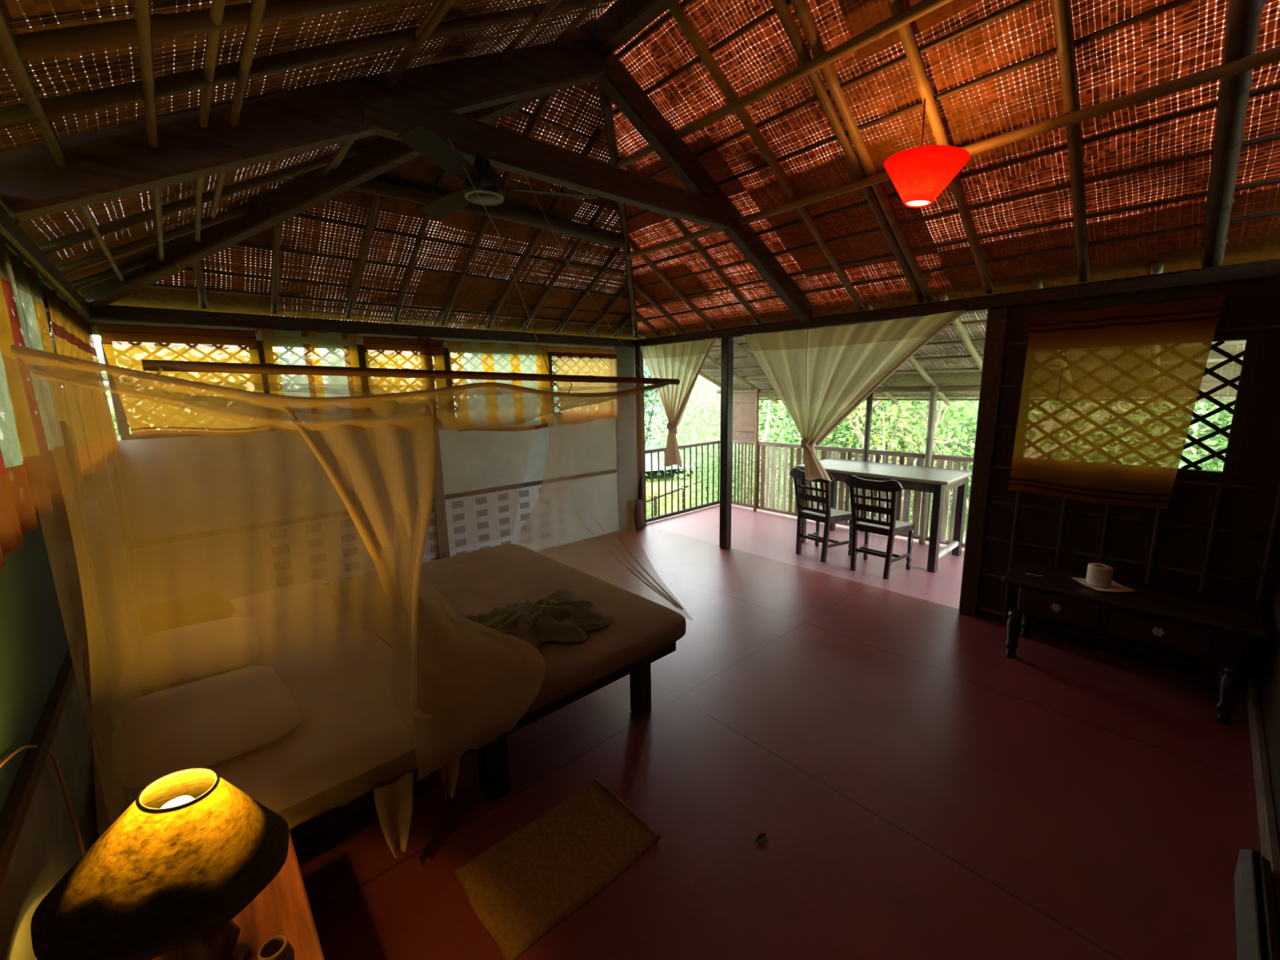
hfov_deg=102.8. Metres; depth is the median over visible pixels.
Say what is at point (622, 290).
rafter
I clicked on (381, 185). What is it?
back purlin
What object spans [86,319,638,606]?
wall
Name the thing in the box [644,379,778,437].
tree
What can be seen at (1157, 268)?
rafter
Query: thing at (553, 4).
bamboo purlin
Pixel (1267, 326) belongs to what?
batten
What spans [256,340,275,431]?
trim
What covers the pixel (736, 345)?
rafter
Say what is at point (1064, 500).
upright
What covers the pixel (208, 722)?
pillow
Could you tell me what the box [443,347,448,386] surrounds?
trim
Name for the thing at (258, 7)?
bamboo purlin
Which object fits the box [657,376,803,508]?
tree
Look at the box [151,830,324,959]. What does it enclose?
bedside table
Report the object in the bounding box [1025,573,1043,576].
key
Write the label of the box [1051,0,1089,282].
rafter
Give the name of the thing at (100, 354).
tree
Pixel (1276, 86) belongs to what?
bamboo purlin
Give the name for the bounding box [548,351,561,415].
window
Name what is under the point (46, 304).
window
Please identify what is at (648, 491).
bush
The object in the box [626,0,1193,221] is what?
bamboo purlin
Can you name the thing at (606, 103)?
rafter
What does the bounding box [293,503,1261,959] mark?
floor
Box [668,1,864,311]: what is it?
rafter
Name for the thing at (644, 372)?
tree
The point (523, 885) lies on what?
floor mat
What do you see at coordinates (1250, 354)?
window
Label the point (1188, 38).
ceiling
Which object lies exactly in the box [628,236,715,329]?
rafter
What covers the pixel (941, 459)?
veranda railing
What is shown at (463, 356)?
window curtain
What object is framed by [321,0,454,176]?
bamboo purlin
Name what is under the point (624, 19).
ridge beam
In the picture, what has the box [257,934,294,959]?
jar
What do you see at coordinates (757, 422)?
post
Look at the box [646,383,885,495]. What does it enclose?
tree
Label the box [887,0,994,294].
rafter
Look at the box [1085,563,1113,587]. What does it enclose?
toilet roll
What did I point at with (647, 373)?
tree
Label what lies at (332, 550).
cloth
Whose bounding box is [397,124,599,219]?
ceiling fan
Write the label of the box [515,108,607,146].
bamboo purlin
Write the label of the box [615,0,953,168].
bamboo purlin
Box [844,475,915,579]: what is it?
dining chair
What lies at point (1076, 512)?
batten
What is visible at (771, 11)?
bamboo purlin
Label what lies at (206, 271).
bamboo purlin
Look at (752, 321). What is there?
rafter
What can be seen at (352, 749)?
bed
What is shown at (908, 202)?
diffuser
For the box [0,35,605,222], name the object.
rafter
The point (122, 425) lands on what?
window
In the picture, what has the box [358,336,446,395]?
window curtain
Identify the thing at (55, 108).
ceiling beam
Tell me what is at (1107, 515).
upright
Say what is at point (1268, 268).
ceiling beam
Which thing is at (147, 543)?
trim
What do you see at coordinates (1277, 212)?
bamboo purlin
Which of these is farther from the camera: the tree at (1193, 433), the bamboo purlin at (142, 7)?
the tree at (1193, 433)
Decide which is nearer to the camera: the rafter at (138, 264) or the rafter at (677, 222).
the rafter at (138, 264)
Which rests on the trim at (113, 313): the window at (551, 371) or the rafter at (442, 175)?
the rafter at (442, 175)
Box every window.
[42,297,68,417]
[100,340,204,439]
[361,344,369,395]
[445,347,453,386]
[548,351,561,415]
[1021,332,1262,479]
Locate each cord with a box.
[448,138,550,374]
[521,168,644,377]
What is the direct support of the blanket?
on the bed
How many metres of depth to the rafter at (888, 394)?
5.94 m
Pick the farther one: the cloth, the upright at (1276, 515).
the cloth
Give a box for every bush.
[645,479,675,515]
[645,486,664,518]
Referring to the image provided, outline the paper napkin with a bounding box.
[1071,577,1136,591]
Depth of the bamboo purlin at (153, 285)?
3.95 m
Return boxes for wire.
[644,391,657,443]
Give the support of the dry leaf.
on the floor
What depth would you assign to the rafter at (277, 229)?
3.38 m
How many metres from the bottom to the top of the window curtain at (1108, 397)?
1.162 m
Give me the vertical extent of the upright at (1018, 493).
1.121 m
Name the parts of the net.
foot panel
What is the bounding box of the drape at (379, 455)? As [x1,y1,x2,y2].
[291,400,435,718]
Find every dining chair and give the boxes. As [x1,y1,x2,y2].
[789,467,852,562]
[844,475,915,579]
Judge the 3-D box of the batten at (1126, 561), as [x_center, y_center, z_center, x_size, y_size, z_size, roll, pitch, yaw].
[2.909,0.486,3.186,0.027,0.026,1.295,-10,13,-41]
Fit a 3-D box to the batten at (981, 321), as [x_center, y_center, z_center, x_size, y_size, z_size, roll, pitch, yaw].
[2.107,-1.323,4.555,0.064,0.032,5.440,-10,13,-41]
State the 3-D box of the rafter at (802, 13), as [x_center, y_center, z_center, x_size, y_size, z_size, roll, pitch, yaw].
[1.290,-1.798,2.889,2.242,1.310,0.077,-10,14,-42]
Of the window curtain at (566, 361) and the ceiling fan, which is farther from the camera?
the window curtain at (566, 361)
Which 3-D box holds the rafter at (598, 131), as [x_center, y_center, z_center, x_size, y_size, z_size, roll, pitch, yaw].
[-0.862,-1.863,4.073,0.069,1.089,1.863,-10,13,-40]
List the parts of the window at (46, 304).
frame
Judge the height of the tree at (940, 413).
4.489 m
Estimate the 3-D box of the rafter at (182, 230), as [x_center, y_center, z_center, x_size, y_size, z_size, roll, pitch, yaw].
[-2.510,-1.295,2.710,0.862,0.515,0.049,-11,14,-44]
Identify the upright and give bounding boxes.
[1002,490,1021,623]
[1045,497,1067,635]
[1086,504,1111,646]
[1133,508,1162,659]
[1183,482,1224,673]
[1240,480,1279,688]
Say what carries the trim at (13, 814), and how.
attached to the wall at (38, 627)
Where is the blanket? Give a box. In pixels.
[462,589,613,648]
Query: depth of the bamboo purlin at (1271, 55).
2.31 m
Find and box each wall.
[0,277,143,813]
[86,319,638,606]
[977,277,1279,689]
[1256,568,1279,839]
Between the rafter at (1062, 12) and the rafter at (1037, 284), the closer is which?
the rafter at (1062, 12)
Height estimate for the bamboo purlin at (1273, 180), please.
0.030 m
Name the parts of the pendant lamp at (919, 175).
pendant shade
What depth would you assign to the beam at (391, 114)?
2.51 m
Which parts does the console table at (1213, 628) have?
leg, leg, knob, drawer, knob, drawer, leg, leg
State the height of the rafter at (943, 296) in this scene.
0.906 m
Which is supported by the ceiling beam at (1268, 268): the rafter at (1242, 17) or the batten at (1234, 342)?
the rafter at (1242, 17)
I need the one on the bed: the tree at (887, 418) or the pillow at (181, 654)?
the pillow at (181, 654)
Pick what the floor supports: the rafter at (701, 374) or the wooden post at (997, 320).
the wooden post at (997, 320)
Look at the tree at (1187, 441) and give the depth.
7.67 m
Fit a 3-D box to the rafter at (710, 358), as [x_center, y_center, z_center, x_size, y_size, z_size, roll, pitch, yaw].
[1.144,-1.390,6.521,2.219,0.906,0.080,-10,14,-42]
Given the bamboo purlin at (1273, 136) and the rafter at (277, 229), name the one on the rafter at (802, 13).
the bamboo purlin at (1273, 136)
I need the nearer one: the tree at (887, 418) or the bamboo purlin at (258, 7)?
the bamboo purlin at (258, 7)
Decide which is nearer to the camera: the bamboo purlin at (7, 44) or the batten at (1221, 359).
the bamboo purlin at (7, 44)
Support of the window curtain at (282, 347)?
hanging from the wall at (170, 486)
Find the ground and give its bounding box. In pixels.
[645,418,1222,539]
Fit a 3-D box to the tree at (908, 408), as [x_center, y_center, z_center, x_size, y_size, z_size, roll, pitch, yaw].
[7.717,-1.157,12.391,4.832,4.084,6.111,-4,10,-16]
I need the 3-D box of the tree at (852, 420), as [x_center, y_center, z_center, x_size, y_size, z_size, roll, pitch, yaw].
[3.894,-0.970,9.249,4.069,4.350,3.753,-10,13,-41]
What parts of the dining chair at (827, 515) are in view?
leg, rail, rail, leg, leg, seat frame, cane seat, leg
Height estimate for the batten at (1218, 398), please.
0.032 m
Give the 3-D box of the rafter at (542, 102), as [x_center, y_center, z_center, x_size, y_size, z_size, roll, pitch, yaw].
[-1.078,-1.877,3.654,0.077,1.271,2.183,-10,13,-40]
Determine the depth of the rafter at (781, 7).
2.78 m
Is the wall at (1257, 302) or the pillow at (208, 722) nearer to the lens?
the pillow at (208, 722)
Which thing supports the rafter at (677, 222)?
on the ceiling beam at (1268, 268)
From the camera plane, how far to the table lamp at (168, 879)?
0.92 m
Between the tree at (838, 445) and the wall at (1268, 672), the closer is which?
the wall at (1268, 672)
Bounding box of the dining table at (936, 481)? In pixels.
[795,457,972,573]
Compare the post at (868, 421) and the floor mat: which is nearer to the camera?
the floor mat
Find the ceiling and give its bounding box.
[0,0,1279,339]
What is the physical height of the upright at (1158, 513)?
1.120 m
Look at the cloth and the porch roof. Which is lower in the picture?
the cloth
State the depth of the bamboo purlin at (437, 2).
1.86 m
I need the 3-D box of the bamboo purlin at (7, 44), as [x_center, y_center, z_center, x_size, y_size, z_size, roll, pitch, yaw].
[-1.674,-0.941,1.484,0.049,0.028,4.240,-10,13,-41]
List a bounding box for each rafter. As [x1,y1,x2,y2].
[0,0,405,63]
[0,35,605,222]
[5,209,61,223]
[36,144,364,255]
[56,203,253,275]
[70,254,156,289]
[79,90,555,307]
[191,261,208,309]
[270,222,282,314]
[344,173,384,319]
[392,167,447,322]
[440,93,551,325]
[484,125,603,328]
[520,198,610,330]
[555,247,619,333]
[586,287,626,335]
[595,53,814,322]
[612,316,630,337]
[618,152,761,324]
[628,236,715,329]
[631,280,685,333]
[635,311,661,336]
[638,333,720,387]
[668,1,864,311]
[668,329,779,404]
[706,324,759,365]
[749,318,758,324]
[770,0,924,302]
[790,0,933,302]
[862,302,951,405]
[878,384,899,404]
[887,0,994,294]
[937,292,982,371]
[1031,279,1043,289]
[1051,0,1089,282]
[1150,262,1163,275]
[1200,0,1266,267]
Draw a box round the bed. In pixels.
[133,543,686,858]
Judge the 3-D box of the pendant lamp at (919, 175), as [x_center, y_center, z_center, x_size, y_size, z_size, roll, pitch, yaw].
[1.389,-1.606,2.476,0.372,0.507,0.370,-10,13,-41]
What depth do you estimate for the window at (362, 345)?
4.20 m
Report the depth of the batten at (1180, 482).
2.79 m
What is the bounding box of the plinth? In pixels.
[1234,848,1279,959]
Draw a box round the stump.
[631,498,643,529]
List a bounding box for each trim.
[0,204,92,318]
[0,630,86,888]
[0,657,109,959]
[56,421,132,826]
[85,304,636,347]
[130,468,619,549]
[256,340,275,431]
[356,344,367,395]
[417,336,449,559]
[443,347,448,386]
[614,346,636,530]
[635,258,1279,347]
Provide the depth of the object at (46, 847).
1.18 m
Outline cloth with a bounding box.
[258,481,565,591]
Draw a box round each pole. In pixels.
[142,359,679,384]
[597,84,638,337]
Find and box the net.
[10,344,683,781]
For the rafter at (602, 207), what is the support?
on the trim at (113, 313)
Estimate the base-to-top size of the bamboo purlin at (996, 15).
0.030 m
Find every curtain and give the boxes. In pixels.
[0,239,82,568]
[39,278,119,479]
[91,322,270,436]
[256,328,362,434]
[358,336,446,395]
[442,340,553,431]
[547,346,617,424]
[640,337,717,466]
[743,309,967,481]
[1008,294,1231,509]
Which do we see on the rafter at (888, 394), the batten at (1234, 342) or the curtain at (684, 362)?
the batten at (1234, 342)
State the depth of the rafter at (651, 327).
5.66 m
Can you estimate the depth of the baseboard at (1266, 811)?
2.02 m
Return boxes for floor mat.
[453,777,660,959]
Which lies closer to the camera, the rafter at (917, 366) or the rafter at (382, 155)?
the rafter at (382, 155)
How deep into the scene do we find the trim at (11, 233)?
1.91 m
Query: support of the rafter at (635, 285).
on the ceiling beam at (1268, 268)
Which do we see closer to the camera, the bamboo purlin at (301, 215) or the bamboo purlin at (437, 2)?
the bamboo purlin at (437, 2)
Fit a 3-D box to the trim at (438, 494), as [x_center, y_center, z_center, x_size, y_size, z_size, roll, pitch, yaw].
[-1.861,-0.174,4.649,0.090,2.190,0.050,-10,13,-41]
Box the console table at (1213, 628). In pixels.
[1001,560,1266,725]
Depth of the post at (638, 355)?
6.27 m
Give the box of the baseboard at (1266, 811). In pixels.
[1246,677,1279,946]
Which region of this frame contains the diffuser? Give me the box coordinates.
[906,200,930,206]
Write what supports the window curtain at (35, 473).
hanging from the wall at (38, 627)
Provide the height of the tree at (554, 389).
9.399 m
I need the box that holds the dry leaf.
[755,832,766,843]
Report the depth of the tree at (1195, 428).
7.58 m
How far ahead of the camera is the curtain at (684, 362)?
5.66 m
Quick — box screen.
[732,393,755,441]
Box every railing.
[644,440,719,522]
[731,440,973,547]
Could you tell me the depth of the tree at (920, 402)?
15.47 m
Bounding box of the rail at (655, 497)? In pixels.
[645,478,706,516]
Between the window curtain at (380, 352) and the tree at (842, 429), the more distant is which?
the tree at (842, 429)
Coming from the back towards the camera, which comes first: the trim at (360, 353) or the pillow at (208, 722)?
the trim at (360, 353)
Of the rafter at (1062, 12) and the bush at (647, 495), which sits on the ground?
the bush at (647, 495)
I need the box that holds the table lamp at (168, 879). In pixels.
[0,745,288,959]
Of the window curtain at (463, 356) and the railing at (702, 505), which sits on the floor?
the railing at (702, 505)
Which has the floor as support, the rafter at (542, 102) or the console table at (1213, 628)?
the console table at (1213, 628)
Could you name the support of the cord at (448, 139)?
hanging from the beam at (391, 114)
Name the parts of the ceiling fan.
blade, blade, motor, blade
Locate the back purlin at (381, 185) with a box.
[349,174,625,248]
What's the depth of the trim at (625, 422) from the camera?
6.17 m
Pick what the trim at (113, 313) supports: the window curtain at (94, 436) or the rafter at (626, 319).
the rafter at (626, 319)
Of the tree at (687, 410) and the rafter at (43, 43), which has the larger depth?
the tree at (687, 410)
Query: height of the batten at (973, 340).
0.032 m
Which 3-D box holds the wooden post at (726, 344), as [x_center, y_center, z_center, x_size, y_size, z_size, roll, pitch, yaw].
[0.899,-0.348,5.332,0.095,2.190,0.095,-10,13,-41]
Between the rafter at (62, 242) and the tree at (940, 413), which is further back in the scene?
the tree at (940, 413)
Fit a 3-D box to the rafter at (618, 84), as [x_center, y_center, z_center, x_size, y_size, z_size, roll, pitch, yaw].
[0.617,-1.849,3.599,2.293,1.274,0.100,-10,13,-41]
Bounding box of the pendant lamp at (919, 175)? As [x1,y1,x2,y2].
[884,98,970,208]
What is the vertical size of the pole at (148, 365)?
0.070 m
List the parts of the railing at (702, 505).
handrail, rail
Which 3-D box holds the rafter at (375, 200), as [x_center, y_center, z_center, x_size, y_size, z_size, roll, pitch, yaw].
[-1.875,-1.612,3.486,0.063,0.838,1.423,-10,13,-40]
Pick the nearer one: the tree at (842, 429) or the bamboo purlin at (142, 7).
the bamboo purlin at (142, 7)
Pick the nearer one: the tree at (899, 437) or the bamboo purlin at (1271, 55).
the bamboo purlin at (1271, 55)
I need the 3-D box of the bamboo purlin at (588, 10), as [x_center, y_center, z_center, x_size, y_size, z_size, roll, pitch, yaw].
[0.246,-2.082,1.830,0.046,0.028,2.441,-10,13,-41]
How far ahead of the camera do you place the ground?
14.42 m
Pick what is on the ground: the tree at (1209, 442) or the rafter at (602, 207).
the tree at (1209, 442)
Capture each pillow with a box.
[111,665,302,787]
[119,617,259,690]
[130,593,235,637]
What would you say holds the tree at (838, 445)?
on the ground
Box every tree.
[50,323,132,439]
[554,389,661,439]
[643,357,720,450]
[643,360,668,437]
[644,371,795,507]
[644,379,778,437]
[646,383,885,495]
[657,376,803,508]
[700,387,899,509]
[761,397,971,522]
[768,397,977,518]
[769,397,972,518]
[857,397,976,500]
[858,401,920,457]
[861,397,975,497]
[862,397,1220,542]
[883,397,976,536]
[907,397,1233,479]
[942,401,1234,471]
[1184,397,1235,471]
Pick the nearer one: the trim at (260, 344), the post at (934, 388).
the trim at (260, 344)
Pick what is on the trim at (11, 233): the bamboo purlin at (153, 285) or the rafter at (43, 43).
the rafter at (43, 43)
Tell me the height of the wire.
1.154 m
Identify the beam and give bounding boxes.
[0,0,614,130]
[358,80,728,229]
[585,0,679,57]
[716,381,1239,393]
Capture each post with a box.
[635,347,646,525]
[719,337,733,548]
[753,388,759,511]
[859,392,873,531]
[918,385,937,545]
[958,306,1008,617]
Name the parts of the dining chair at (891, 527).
leg, leg, rail, rail, cane seat, seat frame, leg, leg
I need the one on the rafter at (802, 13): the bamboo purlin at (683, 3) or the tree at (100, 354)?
the bamboo purlin at (683, 3)
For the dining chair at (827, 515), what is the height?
0.902 m
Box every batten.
[700,340,1246,371]
[705,337,984,360]
[711,319,986,348]
[711,356,1243,379]
[759,397,1235,401]
[981,571,1004,578]
[985,535,1270,587]
[988,499,1279,540]
[992,464,1278,492]
[1004,324,1279,346]
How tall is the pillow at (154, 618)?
0.140 m
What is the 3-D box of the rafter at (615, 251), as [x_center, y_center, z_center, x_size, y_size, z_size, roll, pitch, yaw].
[-0.528,-1.794,4.921,0.057,0.644,1.083,-10,13,-40]
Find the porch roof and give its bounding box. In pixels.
[701,310,1245,397]
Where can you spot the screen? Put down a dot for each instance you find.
(744, 414)
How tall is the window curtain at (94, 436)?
0.770 m
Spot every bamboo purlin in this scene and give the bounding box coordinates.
[0,7,124,282]
[133,0,164,261]
[147,283,631,328]
[182,266,631,316]
[194,0,225,242]
[209,0,266,217]
[232,242,628,298]
[294,213,625,274]
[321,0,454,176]
[331,0,443,171]
[499,0,562,58]
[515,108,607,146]
[551,0,603,42]
[613,0,791,115]
[615,0,693,58]
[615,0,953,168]
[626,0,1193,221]
[626,45,1279,259]
[632,82,1279,270]
[634,132,1279,289]
[635,177,1279,307]
[637,209,1279,321]
[646,0,1036,177]
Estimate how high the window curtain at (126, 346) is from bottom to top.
0.735 m
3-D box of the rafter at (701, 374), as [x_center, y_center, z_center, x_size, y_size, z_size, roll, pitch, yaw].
[0.802,-1.450,6.895,2.219,0.906,0.082,-10,14,-42]
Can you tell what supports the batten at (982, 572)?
attached to the wall at (1257, 302)
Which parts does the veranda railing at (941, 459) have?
rail, handrail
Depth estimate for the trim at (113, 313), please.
3.94 m
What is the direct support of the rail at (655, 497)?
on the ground
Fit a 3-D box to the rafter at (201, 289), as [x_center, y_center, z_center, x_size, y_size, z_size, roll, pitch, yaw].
[-2.822,-1.301,3.270,0.054,0.336,0.544,-9,13,-38]
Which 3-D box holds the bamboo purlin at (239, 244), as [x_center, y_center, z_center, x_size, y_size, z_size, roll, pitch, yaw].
[-1.384,-1.664,4.172,3.390,0.028,0.028,-10,13,-41]
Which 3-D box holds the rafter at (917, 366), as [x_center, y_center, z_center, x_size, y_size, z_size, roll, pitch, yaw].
[2.627,-1.131,4.901,2.219,0.906,0.063,-10,14,-42]
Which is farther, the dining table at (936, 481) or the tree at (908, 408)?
the tree at (908, 408)
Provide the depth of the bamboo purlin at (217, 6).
1.44 m
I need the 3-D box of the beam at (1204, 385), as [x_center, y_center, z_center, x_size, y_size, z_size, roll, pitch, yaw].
[2.944,-0.957,5.379,0.074,0.066,5.440,-10,13,-41]
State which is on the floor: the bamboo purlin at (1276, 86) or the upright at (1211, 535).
the upright at (1211, 535)
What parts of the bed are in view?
frame, leg, leg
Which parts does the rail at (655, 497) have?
rail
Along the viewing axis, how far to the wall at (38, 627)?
1.45 m
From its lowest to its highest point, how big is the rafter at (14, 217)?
1.085 m
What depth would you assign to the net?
1.66 m
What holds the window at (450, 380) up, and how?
in the wall at (170, 486)
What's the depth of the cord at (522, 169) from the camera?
2.36 m
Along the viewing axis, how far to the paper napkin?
2.96 m

